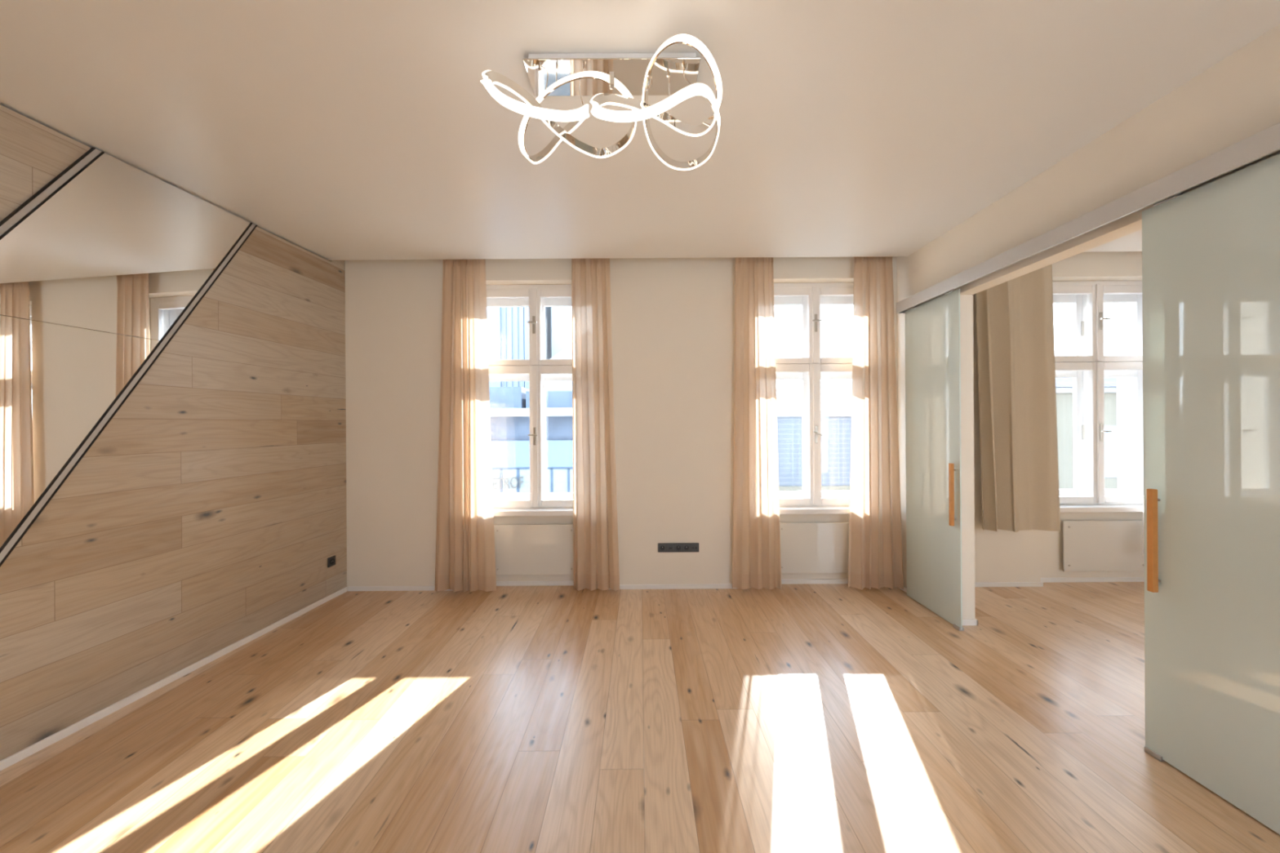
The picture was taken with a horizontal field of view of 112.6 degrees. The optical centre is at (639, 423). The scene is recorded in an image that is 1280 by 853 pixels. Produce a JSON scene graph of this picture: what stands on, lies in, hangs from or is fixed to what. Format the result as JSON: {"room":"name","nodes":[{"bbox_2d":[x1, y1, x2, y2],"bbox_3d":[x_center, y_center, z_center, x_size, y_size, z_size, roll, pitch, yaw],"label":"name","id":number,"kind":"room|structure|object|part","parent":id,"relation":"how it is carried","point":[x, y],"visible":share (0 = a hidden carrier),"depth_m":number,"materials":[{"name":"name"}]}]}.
{"room":"empty living room","nodes":[
{"label":"empty living room","id":0,"kind":"room"},
{"bbox_2d":[0,104,346,760],"bbox_3d":[-2.985,-0.011,0.759,0.300,3.200,7.300,0,0,4],"label":"wall","id":1,"kind":"structure","parent":0,"point":[209,511],"depth_m":2.56,"materials":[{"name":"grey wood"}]},
{"bbox_2d":[0,146,104,239],"bbox_3d":[-2.787,0.032,1.342,0.009,2.828,1.675,0,0,4],"label":"mirror trim","id":2,"kind":"object","parent":1,"relation":"attached to","point":[55,185],"visible":1,"depth_m":1.98,"materials":[{"name":"metal"}]},
{"bbox_2d":[0,152,250,548],"bbox_3d":[-2.759,0.032,1.744,0.005,2.828,2.396,0,0,4],"label":"mirror","id":3,"kind":"object","parent":1,"relation":"attached to","point":[120,248],"visible":1,"depth_m":2.09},
{"bbox_2d":[0,222,257,566],"bbox_3d":[-2.728,0.032,2.145,0.009,2.828,1.675,0,0,4],"label":"mirror trim","id":4,"kind":"object","parent":1,"relation":"attached to","point":[12,541],"visible":1,"depth_m":2.20,"materials":[{"name":"metal"}]},
{"bbox_2d":[0,586,346,771],"bbox_3d":[-2.837,1.468,0.518,0.012,0.040,6.540,0,0,4],"label":"baseboard","id":5,"kind":"structure","parent":1,"relation":"attached to","point":[30,750],"depth_m":2.33,"materials":[{"name":"white paint"}]},
{"bbox_2d":[327,555,335,567],"bbox_3d":[-2.609,1.169,3.615,0.018,0.080,0.080,0,0,4],"label":"wall socket","id":6,"kind":"object","parent":1,"relation":"attached to","point":[331,561],"visible":1,"depth_m":3.61,"materials":[{"name":"plastic"}]},
{"bbox_2d":[0,582,1279,852],"bbox_3d":[1.360,1.521,0.550,9.700,0.120,6.700,0,0,0],"label":"floor","id":7,"kind":"structure","parent":0,"point":[804,717],"depth_m":1.99,"materials":[{"name":"brown wood"}]},
{"bbox_2d":[953,624,964,631],"bbox_3d":[2.254,1.444,3.020,0.032,0.022,0.060,0,0,0],"label":"floor guide","id":8,"kind":"object","parent":7,"relation":"on","point":[955,626],"visible":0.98,"depth_m":3.00,"materials":[{"name":"metal"}]},
{"bbox_2d":[1144,746,1164,761],"bbox_3d":[2.254,1.444,1.865,0.032,0.022,0.060,0,0,0],"label":"floor guide","id":9,"kind":"object","parent":7,"relation":"on","point":[1150,752],"visible":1,"depth_m":1.86,"materials":[{"name":"metal"}]},
{"bbox_2d":[0,0,1279,260],"bbox_3d":[-0.615,-1.516,0.495,5.790,0.220,6.590,0,0,0],"label":"ceiling","id":10,"kind":"structure","parent":0,"point":[340,130],"depth_m":1.89,"materials":[{"name":"paint"}]},
{"bbox_2d":[480,34,722,170],"bbox_3d":[-0.104,-1.248,1.668,0.858,0.319,0.512,0,0,0],"label":"ceiling light","id":11,"kind":"object","parent":10,"relation":"attached to","point":[612,78],"visible":1,"depth_m":1.62,"materials":[{"name":"white paint"}]},
{"bbox_2d":[480,70,636,164],"bbox_3d":[-0.271,-1.198,1.649,0.523,0.207,0.475,0,0,0],"label":"diffuser","id":12,"kind":"object","parent":11,"relation":"attached to","point":[533,108],"depth_m":1.57,"materials":[{"name":"white plastic"}]},
{"bbox_3d":[-0.107,-1.378,1.700,0.672,0.006,0.180,0,0,0],"label":"mirror plate","id":13,"kind":"part","parent":11,"relation":"part of","materials":[{"name":"silver metal"}]},
{"bbox_2d":[590,34,722,170],"bbox_3d":[0.135,-1.210,1.651,0.365,0.240,0.573,0,0,41],"label":"diffuser","id":14,"kind":"object","parent":11,"relation":"attached to","point":[640,110],"depth_m":1.59,"materials":[{"name":"white plastic"}]},
{"bbox_3d":[0.165,-1.536,3.705,4.150,0.030,0.030,0,0,0],"label":"rail","id":15,"kind":"object","parent":10,"relation":"attached to","visible":0},
{"bbox_2d":[434,259,496,592],"bbox_3d":[-1.523,-0.027,3.705,0.535,2.957,0.090,0,0,0],"label":"sheer curtain","id":16,"kind":"object","parent":15,"relation":"hanging from","point":[465,557],"visible":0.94,"depth_m":3.70,"materials":[{"name":"beige fabric"}]},
{"bbox_2d":[571,258,619,591],"bbox_3d":[-0.385,-0.035,3.705,0.400,2.955,0.069,0,0,0],"label":"sheer curtain","id":17,"kind":"object","parent":15,"relation":"hanging from","point":[595,525],"visible":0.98,"depth_m":3.70,"materials":[{"name":"beige fabric"}]},
{"bbox_2d":[732,257,781,589],"bbox_3d":[1.005,-0.044,3.705,0.430,2.955,0.067,0,0,0],"label":"sheer curtain","id":18,"kind":"object","parent":15,"relation":"hanging from","point":[756,538],"visible":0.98,"depth_m":3.70,"materials":[{"name":"beige fabric"}]},
{"bbox_2d":[848,256,903,590],"bbox_3d":[2.032,-0.050,3.700,0.475,2.957,0.082,0,0,0],"label":"sheer curtain","id":19,"kind":"object","parent":15,"relation":"hanging from","point":[875,559],"visible":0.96,"depth_m":3.70,"materials":[{"name":"beige fabric"}]},
{"bbox_2d":[344,251,1144,591],"bbox_3d":[1.399,-0.089,4.055,9.600,3.100,0.530,0,0,0],"label":"wall","id":20,"kind":"structure","parent":0,"point":[673,319],"depth_m":3.79,"materials":[{"name":"beige paint"}]},
{"bbox_2d":[485,284,573,515],"bbox_3d":[-0.959,-0.225,3.936,1.278,2.093,0.308,0,0,0],"label":"window","id":21,"kind":"structure","parent":20,"relation":"in","point":[536,370],"depth_m":3.90,"materials":[{"name":"white wood"}]},
{"bbox_3d":[-1.251,-0.864,4.055,0.574,0.715,0.040,0,0,0],"label":"sash","id":22,"kind":"part","parent":21,"relation":"part of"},
{"bbox_3d":[-1.244,0.128,4.055,0.574,1.230,0.040,0,0,0],"label":"sash","id":23,"kind":"part","parent":21,"relation":"part of","materials":[{"name":"clear glass"}]},
{"bbox_3d":[-1.253,0.118,3.917,0.591,1.288,0.045,0,0,0],"label":"sash","id":24,"kind":"part","parent":21,"relation":"part of","materials":[{"name":"glass"}]},
{"bbox_3d":[-1.259,-0.878,3.917,0.591,0.697,0.045,0,0,0],"label":"sash","id":25,"kind":"part","parent":21,"relation":"part of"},
{"bbox_3d":[-0.952,0.799,3.844,1.276,0.045,0.123,0,0,0],"label":"sill","id":26,"kind":"part","parent":21,"relation":"part of","materials":[{"name":"white wood"}]},
{"bbox_3d":[-0.963,-0.896,3.872,0.026,0.160,0.008,0,0,0],"label":"handle","id":27,"kind":"part","parent":21,"relation":"part of","materials":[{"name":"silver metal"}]},
{"bbox_3d":[-0.956,0.116,3.872,0.026,0.160,0.008,0,0,0],"label":"handle","id":28,"kind":"part","parent":21,"relation":"part of","materials":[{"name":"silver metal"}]},
{"bbox_3d":[-0.666,-0.882,3.917,0.591,0.697,0.045,0,0,0],"label":"sash","id":29,"kind":"part","parent":21,"relation":"part of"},
{"bbox_3d":[-0.660,0.114,3.917,0.591,1.288,0.045,0,0,0],"label":"sash","id":30,"kind":"part","parent":21,"relation":"part of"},
{"bbox_3d":[-0.675,-0.868,4.055,0.574,0.715,0.040,0,0,0],"label":"sash","id":31,"kind":"part","parent":21,"relation":"part of","materials":[{"name":"glass"}]},
{"bbox_3d":[-0.668,0.124,4.055,0.574,1.230,0.040,0,0,0],"label":"sash","id":32,"kind":"part","parent":21,"relation":"part of","materials":[{"name":"white wood"}]},
{"bbox_2d":[493,524,573,575],"bbox_3d":[-0.950,1.138,3.863,0.756,0.453,0.054,0,0,0],"label":"panel","id":33,"kind":"object","parent":20,"relation":"attached to","point":[528,548],"visible":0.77,"depth_m":3.84,"materials":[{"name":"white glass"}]},
{"bbox_2d":[657,542,698,552],"bbox_3d":[0.339,1.098,3.780,0.354,0.081,0.019,0,0,0],"label":"socket","id":34,"kind":"object","parent":20,"relation":"attached to","point":[662,547],"visible":1,"depth_m":3.77,"materials":[{"name":"plastic"}]},
{"bbox_2d":[347,577,1144,591],"bbox_3d":[1.760,1.439,3.834,8.698,0.040,0.112,0,0,0],"label":"baseboard","id":35,"kind":"structure","parent":20,"relation":"attached to","point":[1082,579],"depth_m":3.78,"materials":[{"name":"white paint"}]},
{"bbox_2d":[773,282,853,514],"bbox_3d":[1.601,-0.242,3.936,1.278,2.093,0.308,0,0,0],"label":"window","id":36,"kind":"structure","parent":20,"relation":"in","point":[811,368],"depth_m":3.90,"materials":[{"name":"white wood"}]},
{"bbox_3d":[1.308,-0.881,4.055,0.574,0.715,0.040,0,0,0],"label":"sash","id":37,"kind":"part","parent":36,"relation":"part of","materials":[{"name":"white wood"}]},
{"bbox_3d":[1.315,0.112,4.055,0.574,1.230,0.040,0,0,0],"label":"sash","id":38,"kind":"part","parent":36,"relation":"part of","materials":[{"name":"glass"}]},
{"bbox_3d":[1.300,-0.895,3.917,0.591,0.697,0.045,0,0,0],"label":"sash","id":39,"kind":"part","parent":36,"relation":"part of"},
{"bbox_3d":[1.306,0.102,3.917,0.591,1.288,0.045,0,0,0],"label":"sash","id":40,"kind":"part","parent":36,"relation":"part of","materials":[{"name":"white wood"}]},
{"bbox_3d":[1.607,0.782,3.844,1.276,0.045,0.123,0,0,0],"label":"sill","id":41,"kind":"part","parent":36,"relation":"part of","materials":[{"name":"white wood"}]},
{"bbox_3d":[1.596,-0.912,3.872,0.026,0.160,0.008,0,0,0],"label":"handle","id":42,"kind":"part","parent":36,"relation":"part of","materials":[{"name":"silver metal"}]},
{"bbox_3d":[1.603,0.100,3.872,0.026,0.160,0.008,0,0,0],"label":"handle","id":43,"kind":"part","parent":36,"relation":"part of","materials":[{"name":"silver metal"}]},
{"bbox_3d":[1.591,-0.924,3.844,0.082,0.018,0.048,0,0,0],"label":"lever","id":44,"kind":"part","parent":36,"relation":"part of","materials":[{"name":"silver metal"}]},
{"bbox_3d":[1.899,0.098,3.917,0.591,1.288,0.045,0,0,0],"label":"sash","id":45,"kind":"part","parent":36,"relation":"part of","materials":[{"name":"glass"}]},
{"bbox_3d":[1.893,-0.899,3.917,0.591,0.697,0.045,0,0,0],"label":"sash","id":46,"kind":"part","parent":36,"relation":"part of","materials":[{"name":"white wood"}]},
{"bbox_3d":[1.891,0.108,4.055,0.574,1.230,0.040,0,0,0],"label":"sash","id":47,"kind":"part","parent":36,"relation":"part of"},
{"bbox_3d":[1.884,-0.885,4.055,0.574,0.715,0.040,0,0,0],"label":"sash","id":48,"kind":"part","parent":36,"relation":"part of","materials":[{"name":"white wood"}]},
{"bbox_2d":[779,522,848,573],"bbox_3d":[1.609,1.121,3.863,0.756,0.453,0.054,0,0,0],"label":"panel","id":49,"kind":"object","parent":20,"relation":"attached to","point":[805,547],"visible":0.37,"depth_m":3.84,"materials":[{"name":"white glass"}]},
{"bbox_2d":[1052,280,1143,512],"bbox_3d":[4.188,-0.259,3.936,1.278,2.093,0.308,0,0,0],"label":"window","id":50,"kind":"structure","parent":20,"relation":"in","point":[1087,366],"depth_m":3.91,"materials":[{"name":"white wood"}]},
{"bbox_3d":[3.896,-0.898,4.055,0.574,0.715,0.040,0,0,0],"label":"sash","id":51,"kind":"part","parent":50,"relation":"part of","materials":[{"name":"white wood"}]},
{"bbox_3d":[3.903,0.095,4.055,0.574,1.230,0.040,0,0,0],"label":"sash","id":52,"kind":"part","parent":50,"relation":"part of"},
{"bbox_3d":[3.888,-0.912,3.917,0.591,0.697,0.045,0,0,0],"label":"sash","id":53,"kind":"part","parent":50,"relation":"part of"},
{"bbox_3d":[3.894,0.085,3.917,0.591,1.288,0.045,0,0,0],"label":"sash","id":54,"kind":"part","parent":50,"relation":"part of","materials":[{"name":"clear glass"}]},
{"bbox_3d":[4.187,-0.407,4.031,0.024,1.120,0.008,0,0,0],"label":"handle","id":55,"kind":"part","parent":50,"relation":"part of","materials":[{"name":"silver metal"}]},
{"bbox_3d":[4.195,0.765,3.844,1.276,0.045,0.123,0,0,0],"label":"sill","id":56,"kind":"part","parent":50,"relation":"part of","materials":[{"name":"white wood"}]},
{"bbox_3d":[4.184,-0.929,3.872,0.026,0.160,0.008,0,0,0],"label":"handle","id":57,"kind":"part","parent":50,"relation":"part of","materials":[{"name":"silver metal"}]},
{"bbox_3d":[4.191,0.083,3.872,0.026,0.160,0.008,0,0,0],"label":"handle","id":58,"kind":"part","parent":50,"relation":"part of","materials":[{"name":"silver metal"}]},
{"bbox_3d":[4.179,-0.941,3.844,0.082,0.018,0.048,0,0,0],"label":"lever","id":59,"kind":"part","parent":50,"relation":"part of","materials":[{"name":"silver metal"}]},
{"bbox_3d":[4.186,0.071,3.844,0.082,0.018,0.048,0,0,0],"label":"lever","id":60,"kind":"part","parent":50,"relation":"part of","materials":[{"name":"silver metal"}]},
{"bbox_3d":[4.472,-0.902,4.055,0.574,0.715,0.040,0,0,0],"label":"sash","id":61,"kind":"part","parent":50,"relation":"part of","materials":[{"name":"white wood"}]},
{"bbox_3d":[4.479,0.091,4.055,0.574,1.230,0.040,0,0,0],"label":"sash","id":62,"kind":"part","parent":50,"relation":"part of","materials":[{"name":"glass"}]},
{"bbox_3d":[4.481,-0.916,3.917,0.591,0.697,0.045,0,0,0],"label":"sash","id":63,"kind":"part","parent":50,"relation":"part of","materials":[{"name":"white wood"}]},
{"bbox_3d":[4.487,0.081,3.917,0.591,1.288,0.045,0,0,0],"label":"sash","id":64,"kind":"part","parent":50,"relation":"part of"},
{"bbox_2d":[1062,520,1144,571],"bbox_3d":[4.197,1.104,3.863,0.756,0.453,0.054,0,0,0],"label":"panel","id":65,"kind":"object","parent":20,"relation":"attached to","point":[1087,545],"visible":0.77,"depth_m":3.84,"materials":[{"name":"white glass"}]},
{"bbox_2d":[896,23,1279,619],"bbox_3d":[2.349,-0.095,0.495,0.120,3.100,6.590,0,0,0],"label":"wall","id":66,"kind":"structure","parent":0,"point":[1237,98],"depth_m":2.20,"materials":[{"name":"beige paint"}]},
{"bbox_2d":[900,586,977,625],"bbox_3d":[2.359,1.435,0.545,0.144,0.040,6.490,0,0,0],"label":"baseboard","id":67,"kind":"structure","parent":66,"relation":"attached to","point":[965,622],"depth_m":3.07,"materials":[{"name":"white paint"}]},
{"bbox_2d":[896,122,1279,835],"bbox_3d":[2.239,0.210,1.216,0.104,2.474,4.831,0,0,0],"label":"door","id":68,"kind":"structure","parent":66,"relation":"in","point":[1211,251],"depth_m":1.67,"materials":[{"name":"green glass"}]},
{"bbox_2d":[904,288,962,630],"bbox_3d":[2.231,0.237,3.295,0.059,2.421,0.610,0,0,0],"label":"door","id":69,"kind":"structure","parent":68,"relation":"hanging from","point":[932,327],"depth_m":3.25,"materials":[{"name":"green glass"}]},
{"bbox_3d":[2.216,0.506,3.035,0.024,0.444,0.023,0,0,0],"label":"handle","id":70,"kind":"part","parent":69,"relation":"part of","materials":[{"name":"brown wood"}]},
{"bbox_3d":[2.231,-0.982,1.216,0.104,0.090,4.831,0,0,0],"label":"door rail","id":71,"kind":"part","parent":68,"relation":"part of","materials":[{"name":"silver metal"}]},
{"bbox_3d":[2.216,0.506,1.845,0.024,0.444,0.023,0,0,0],"label":"handle","id":72,"kind":"part","parent":68,"relation":"part of","materials":[{"name":"brown wood"}]},
{"bbox_2d":[1085,229,1142,251],"bbox_3d":[4.295,-1.563,0.495,3.790,0.190,6.590,0,0,0],"label":"ceiling","id":73,"kind":"structure","parent":0,"point":[1132,242],"depth_m":3.50,"materials":[{"name":"white paint"}]},
{"bbox_3d":[4.040,-1.561,3.705,3.100,0.030,0.030,0,0,0],"label":"rail","id":74,"kind":"object","parent":73,"relation":"attached to","visible":0},
{"bbox_2d":[975,263,1060,532],"bbox_3d":[3.263,-0.307,3.686,0.730,2.469,0.121,0,0,0],"label":"curtain","id":75,"kind":"object","parent":74,"relation":"hanging from","point":[1018,420],"visible":0.85,"depth_m":3.69,"materials":[{"name":"beige fabric"}]},
{"bbox_2d":[1141,503,1143,555],"bbox_3d":[4.694,-0.205,3.701,0.710,2.690,0.080,0,0,0],"label":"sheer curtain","id":76,"kind":"object","parent":74,"relation":"hanging from","point":[1142,545],"visible":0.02,"depth_m":3.70,"materials":[{"name":"beige fabric"}]},
{"label":"outside","id":77,"kind":"structure","parent":0,"visible":0},
{"bbox_3d":[5.043,6.537,42.300,130.000,0.200,75.400,0,0,0],"label":"ground","id":78,"kind":"structure","parent":77,"visible":0},
{"bbox_2d":[486,306,551,389],"bbox_3d":[-9.315,-2.220,32.850,4.400,17.500,6.300,0,0,0],"label":"tower block","id":79,"kind":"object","parent":78,"relation":"on","point":[508,327],"visible":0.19,"depth_m":29.97,"materials":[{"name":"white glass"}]},
{"bbox_2d":[488,386,573,493],"bbox_3d":[-6.783,2.639,16.250,14.400,7.750,5.500,0,0,0],"label":"office building","id":80,"kind":"structure","parent":78,"relation":"on","point":[509,406],"depth_m":14.00,"materials":[{"name":"white"}]},
{"bbox_2d":[545,342,572,391],"bbox_3d":[-3.798,0.295,29.500,4.800,12.400,5.000,0,0,0],"label":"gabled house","id":81,"kind":"structure","parent":78,"relation":"on","point":[566,353],"depth_m":27.20,"materials":[{"name":"white"}]},
{"bbox_2d":[551,306,572,357],"bbox_3d":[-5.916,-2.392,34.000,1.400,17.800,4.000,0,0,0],"label":"tower block","id":82,"kind":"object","parent":78,"relation":"on","point":[561,317],"visible":0.02,"depth_m":32.00,"materials":[{"name":"white"}]},
{"bbox_2d":[776,382,801,414],"bbox_3d":[6.421,2.148,20.710,3.162,8.560,2.672,0,0,0],"label":"bare tree","id":83,"kind":"object","parent":78,"relation":"on","point":[777,395],"visible":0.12,"depth_m":20.28,"materials":[{"name":"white plant"}]},
{"bbox_2d":[777,413,851,490],"bbox_3d":[6.620,3.057,15.950,8.200,6.740,4.100,0,0,0],"label":"building","id":84,"kind":"structure","parent":78,"relation":"on","point":[836,428],"depth_m":14.00,"materials":[{"name":"blue tile"}]},
{"bbox_2d":[1055,377,1117,488],"bbox_3d":[15.265,2.311,16.325,7.900,8.120,5.350,0,0,0],"label":"house","id":85,"kind":"structure","parent":78,"relation":"on","point":[1064,386],"depth_m":14.00,"materials":[{"name":"grey tile"}]},
{"bbox_3d":[15.243,-1.094,13.940,7.700,0.170,0.120,0,0,0],"label":"cornice","id":86,"kind":"part","parent":85,"relation":"part of","materials":[{"name":"white"}]}
]}

